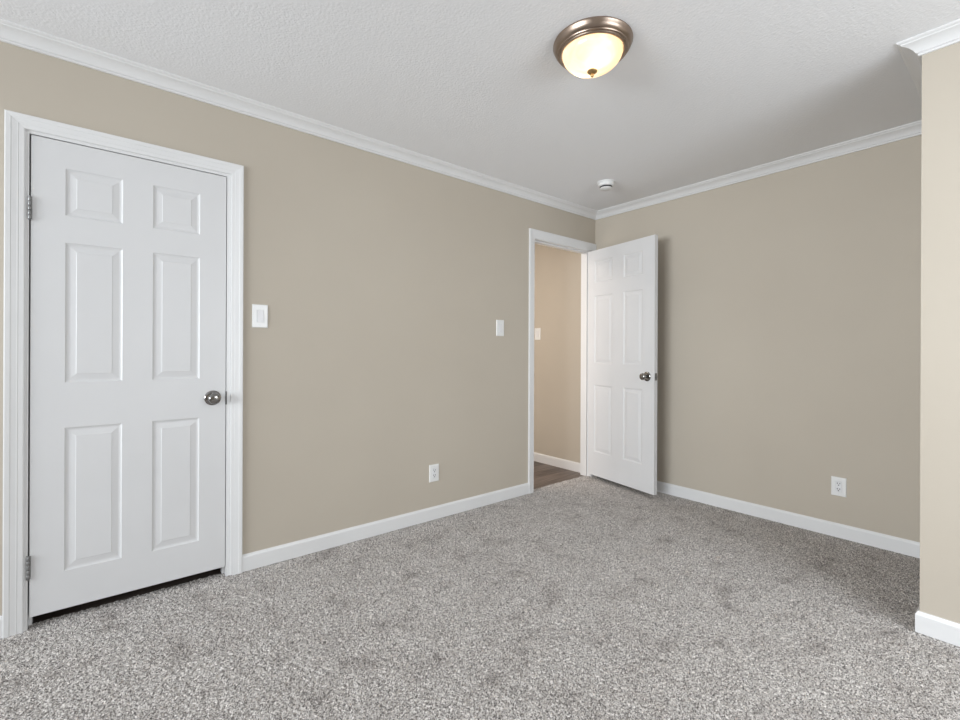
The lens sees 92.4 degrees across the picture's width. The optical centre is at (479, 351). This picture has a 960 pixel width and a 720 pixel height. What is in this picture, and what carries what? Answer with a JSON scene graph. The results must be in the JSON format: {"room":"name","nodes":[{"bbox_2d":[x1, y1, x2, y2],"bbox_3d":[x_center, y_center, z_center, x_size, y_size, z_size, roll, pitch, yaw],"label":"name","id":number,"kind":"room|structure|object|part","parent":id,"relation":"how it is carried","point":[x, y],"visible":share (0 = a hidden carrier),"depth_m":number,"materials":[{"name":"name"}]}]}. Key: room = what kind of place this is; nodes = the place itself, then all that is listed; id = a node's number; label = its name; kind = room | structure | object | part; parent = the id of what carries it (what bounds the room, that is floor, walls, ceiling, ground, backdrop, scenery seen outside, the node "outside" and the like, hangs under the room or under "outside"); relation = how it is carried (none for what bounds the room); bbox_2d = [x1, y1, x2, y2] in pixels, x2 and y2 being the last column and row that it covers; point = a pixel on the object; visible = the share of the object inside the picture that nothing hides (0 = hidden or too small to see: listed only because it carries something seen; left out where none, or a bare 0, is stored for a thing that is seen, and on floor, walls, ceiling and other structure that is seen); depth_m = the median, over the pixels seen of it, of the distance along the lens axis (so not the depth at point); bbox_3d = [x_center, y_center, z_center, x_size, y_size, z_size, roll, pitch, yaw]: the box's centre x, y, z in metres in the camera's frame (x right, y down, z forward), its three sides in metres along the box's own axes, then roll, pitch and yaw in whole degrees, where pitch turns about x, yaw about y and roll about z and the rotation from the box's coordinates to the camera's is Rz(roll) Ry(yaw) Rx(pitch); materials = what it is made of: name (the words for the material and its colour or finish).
{"room":"empty bedroom","nodes":[
{"label":"empty bedroom","id":0,"kind":"room"},
{"bbox_2d":[0,41,594,615],"bbox_3d":[-1.873,-0.052,2.021,7.840,2.540,0.112,0,0,-39],"label":"wall","id":1,"kind":"structure","parent":0,"point":[385,283],"depth_m":2.83,"materials":[{"name":"beige paint"}]},
{"bbox_2d":[0,615,1,638],"bbox_3d":[-3.361,1.118,0.719,3.656,0.088,0.012,0,0,-39],"label":"baseboard","id":2,"kind":"structure","parent":1,"relation":"attached to","point":[1,615],"depth_m":1.88,"materials":[{"name":"white paint"}]},
{"bbox_2d":[2,109,243,638],"bbox_3d":[-1.622,0.097,2.186,0.888,2.162,0.180,0,0,-39],"label":"door","id":3,"kind":"structure","parent":1,"relation":"in","point":[123,382],"depth_m":2.12,"materials":[{"name":"white paint"}]},
{"bbox_3d":[-1.922,0.093,1.899,0.060,2.158,0.016,0,0,-39],"label":"casing","id":4,"kind":"part","parent":3,"relation":"part of","materials":[{"name":"white paint"}]},
{"bbox_3d":[-1.598,-0.956,2.162,0.888,0.057,0.016,0,0,-39],"label":"head casing","id":5,"kind":"part","parent":3,"relation":"part of","materials":[{"name":"white paint"}]},
{"bbox_3d":[-1.348,0.239,2.334,0.057,0.057,0.058,0,0,-39],"label":"knob","id":6,"kind":"part","parent":3,"relation":"part of","materials":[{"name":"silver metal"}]},
{"bbox_3d":[-1.281,0.096,2.426,0.057,2.158,0.016,0,0,-39],"label":"casing","id":7,"kind":"part","parent":3,"relation":"part of","materials":[{"name":"white paint"}]},
{"bbox_2d":[252,304,267,327],"bbox_3d":[-1.193,-0.191,2.501,0.080,0.126,0.010,0,0,-39],"label":"light switch","id":8,"kind":"object","parent":1,"relation":"attached to","point":[259,312],"visible":1,"depth_m":2.50,"materials":[{"name":"white plastic"}]},
{"bbox_2d":[0,18,596,219],"bbox_3d":[-1.810,-1.292,1.950,7.600,0.058,0.072,0,0,-39],"label":"crown molding","id":9,"kind":"structure","parent":1,"relation":"attached to","point":[12,33],"depth_m":2.41,"materials":[{"name":"white paint"}]},
{"bbox_2d":[242,483,528,571],"bbox_3d":[-0.431,1.130,3.131,2.158,0.088,0.012,0,0,-39],"label":"baseboard","id":10,"kind":"structure","parent":1,"relation":"attached to","point":[257,559],"depth_m":2.90,"materials":[{"name":"white paint"}]},
{"bbox_2d":[429,464,438,482],"bbox_3d":[-0.320,0.852,3.224,0.079,0.120,0.008,0,0,-39],"label":"power outlet","id":11,"kind":"object","parent":1,"relation":"attached to","point":[433,469],"visible":1,"depth_m":3.22,"materials":[{"name":"white plastic"}]},
{"bbox_2d":[432,468,435,477],"bbox_3d":[-0.320,0.852,3.224,0.034,0.066,0.007,0,0,-39],"label":"receptacle","id":12,"kind":"object","parent":11,"relation":"attached to","point":[433,469],"depth_m":3.22,"materials":[{"name":"white plastic"}]},
{"bbox_2d":[496,320,503,335],"bbox_3d":[0.160,-0.183,3.615,0.079,0.126,0.010,0,0,-39],"label":"light switch","id":13,"kind":"object","parent":1,"relation":"attached to","point":[499,323],"visible":1,"depth_m":3.61,"materials":[{"name":"white plastic"}]},
{"bbox_2d":[528,228,657,494],"bbox_3d":[0.951,0.085,3.860,0.897,2.206,0.895,0,0,-39],"label":"door","id":14,"kind":"structure","parent":1,"relation":"in","point":[619,282],"depth_m":3.95,"materials":[{"name":"white paint"}]},
{"bbox_3d":[0.430,0.081,3.835,0.060,2.202,0.016,0,0,-39],"label":"casing","id":15,"kind":"part","parent":14,"relation":"part of","materials":[{"name":"white paint"}]},
{"bbox_3d":[0.757,-0.983,4.101,0.897,0.071,0.016,0,0,-39],"label":"head casing","id":16,"kind":"part","parent":14,"relation":"part of","materials":[{"name":"white paint"}]},
{"bbox_3d":[0.994,0.086,4.464,0.053,2.197,0.016,0,0,-39],"label":"casing","id":17,"kind":"part","parent":14,"relation":"part of","materials":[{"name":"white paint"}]},
{"bbox_3d":[1.316,0.203,3.698,0.058,0.057,0.057,0,0,-29],"label":"knob","id":18,"kind":"part","parent":14,"relation":"part of","materials":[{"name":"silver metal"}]},
{"bbox_2d":[0,461,959,719],"bbox_3d":[-0.872,1.197,0.801,7.604,0.052,5.550,0,0,-39],"label":"floor","id":19,"kind":"structure","parent":0,"point":[583,597],"depth_m":1.94,"materials":[{"name":"grey carpet"}]},
{"bbox_2d":[0,0,959,210],"bbox_3d":[-0.857,-1.367,0.792,7.840,0.100,5.770,0,0,-39],"label":"ceiling","id":20,"kind":"structure","parent":0,"point":[702,90],"depth_m":2.16,"materials":[{"name":"white paint"}]},
{"bbox_2d":[553,16,632,77],"bbox_3d":[0.479,-1.240,1.964,0.331,0.143,0.331,0,0,-39],"label":"ceiling lamp","id":21,"kind":"object","parent":20,"relation":"attached to","point":[590,47],"visible":1,"depth_m":1.88,"materials":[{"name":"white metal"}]},
{"bbox_3d":[0.479,-1.234,1.964,0.252,0.080,0.252,0,0,-39],"label":"lamp shade","id":22,"kind":"part","parent":21,"relation":"part of","materials":[{"name":"white glass"}]},
{"bbox_2d":[597,179,614,190],"bbox_3d":[0.977,-1.282,3.572,0.134,0.056,0.134,0,0,-39],"label":"smoke detector","id":23,"kind":"object","parent":20,"relation":"attached to","point":[607,184],"visible":1,"depth_m":3.53,"materials":[{"name":"white plastic"}]},
{"bbox_3d":[0.977,-1.305,3.572,0.134,0.009,0.134,0,0,-39],"label":"plate","id":24,"kind":"part","parent":23,"relation":"part of","materials":[{"name":"white plastic"}]},
{"bbox_2d":[534,135,921,541],"bbox_3d":[1.532,-0.038,3.957,0.120,2.540,3.726,0,0,-39],"label":"wall","id":25,"kind":"structure","parent":0,"point":[789,348],"depth_m":3.18,"materials":[{"name":"beige paint"}]},
{"bbox_2d":[535,328,540,339],"bbox_3d":[0.619,-0.187,4.964,0.010,0.126,0.080,0,0,-39],"label":"light switch","id":26,"kind":"object","parent":25,"relation":"attached to","point":[537,330],"visible":1,"depth_m":4.95,"materials":[{"name":"white plastic"}]},
{"bbox_2d":[534,452,579,472],"bbox_3d":[0.653,1.141,4.915,0.012,0.092,1.137,0,0,-39],"label":"baseboard","id":27,"kind":"structure","parent":25,"relation":"attached to","point":[546,459],"depth_m":4.73,"materials":[{"name":"white paint"}]},
{"bbox_2d":[596,120,921,219],"bbox_3d":[1.828,-1.277,3.453,0.072,0.058,2.376,0,0,-39],"label":"crown molding","id":28,"kind":"structure","parent":25,"relation":"attached to","point":[913,129],"depth_m":3.17,"materials":[{"name":"white paint"}]},
{"bbox_2d":[657,481,919,557],"bbox_3d":[1.847,1.139,3.465,0.012,0.088,2.360,0,0,-39],"label":"baseboard","id":29,"kind":"structure","parent":25,"relation":"attached to","point":[871,538],"depth_m":3.09,"materials":[{"name":"white paint"}]},
{"bbox_2d":[831,476,846,497],"bbox_3d":[2.286,0.863,2.936,0.008,0.120,0.079,0,0,-39],"label":"power outlet","id":30,"kind":"object","parent":25,"relation":"attached to","point":[838,484],"visible":1,"depth_m":2.93,"materials":[{"name":"white plastic"}]},
{"bbox_2d":[835,481,841,492],"bbox_3d":[2.286,0.863,2.936,0.007,0.066,0.034,0,0,-39],"label":"receptacle","id":31,"kind":"object","parent":30,"relation":"attached to","point":[838,484],"depth_m":2.93,"materials":[{"name":"white plastic"}]},
{"bbox_2d":[915,42,959,646],"bbox_3d":[2.835,-0.032,1.509,0.980,2.540,1.936,0,0,-39],"label":"wall","id":32,"kind":"structure","parent":0,"point":[940,152],"depth_m":1.90,"materials":[{"name":"beige paint"}]},
{"bbox_2d":[896,44,921,98],"bbox_3d":[2.188,-1.276,2.256,1.038,0.058,0.072,0,0,-39],"label":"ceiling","id":33,"kind":"structure","parent":32,"relation":"attached to","point":[913,62],"depth_m":2.06,"materials":[{"name":"white paint"}]},
{"bbox_2d":[896,19,959,55],"bbox_3d":[2.426,-1.275,1.206,0.072,0.058,1.995,0,0,-39],"label":"crown molding","id":34,"kind":"structure","parent":32,"relation":"attached to","point":[948,34],"depth_m":1.89,"materials":[{"name":"white paint"}]}
]}

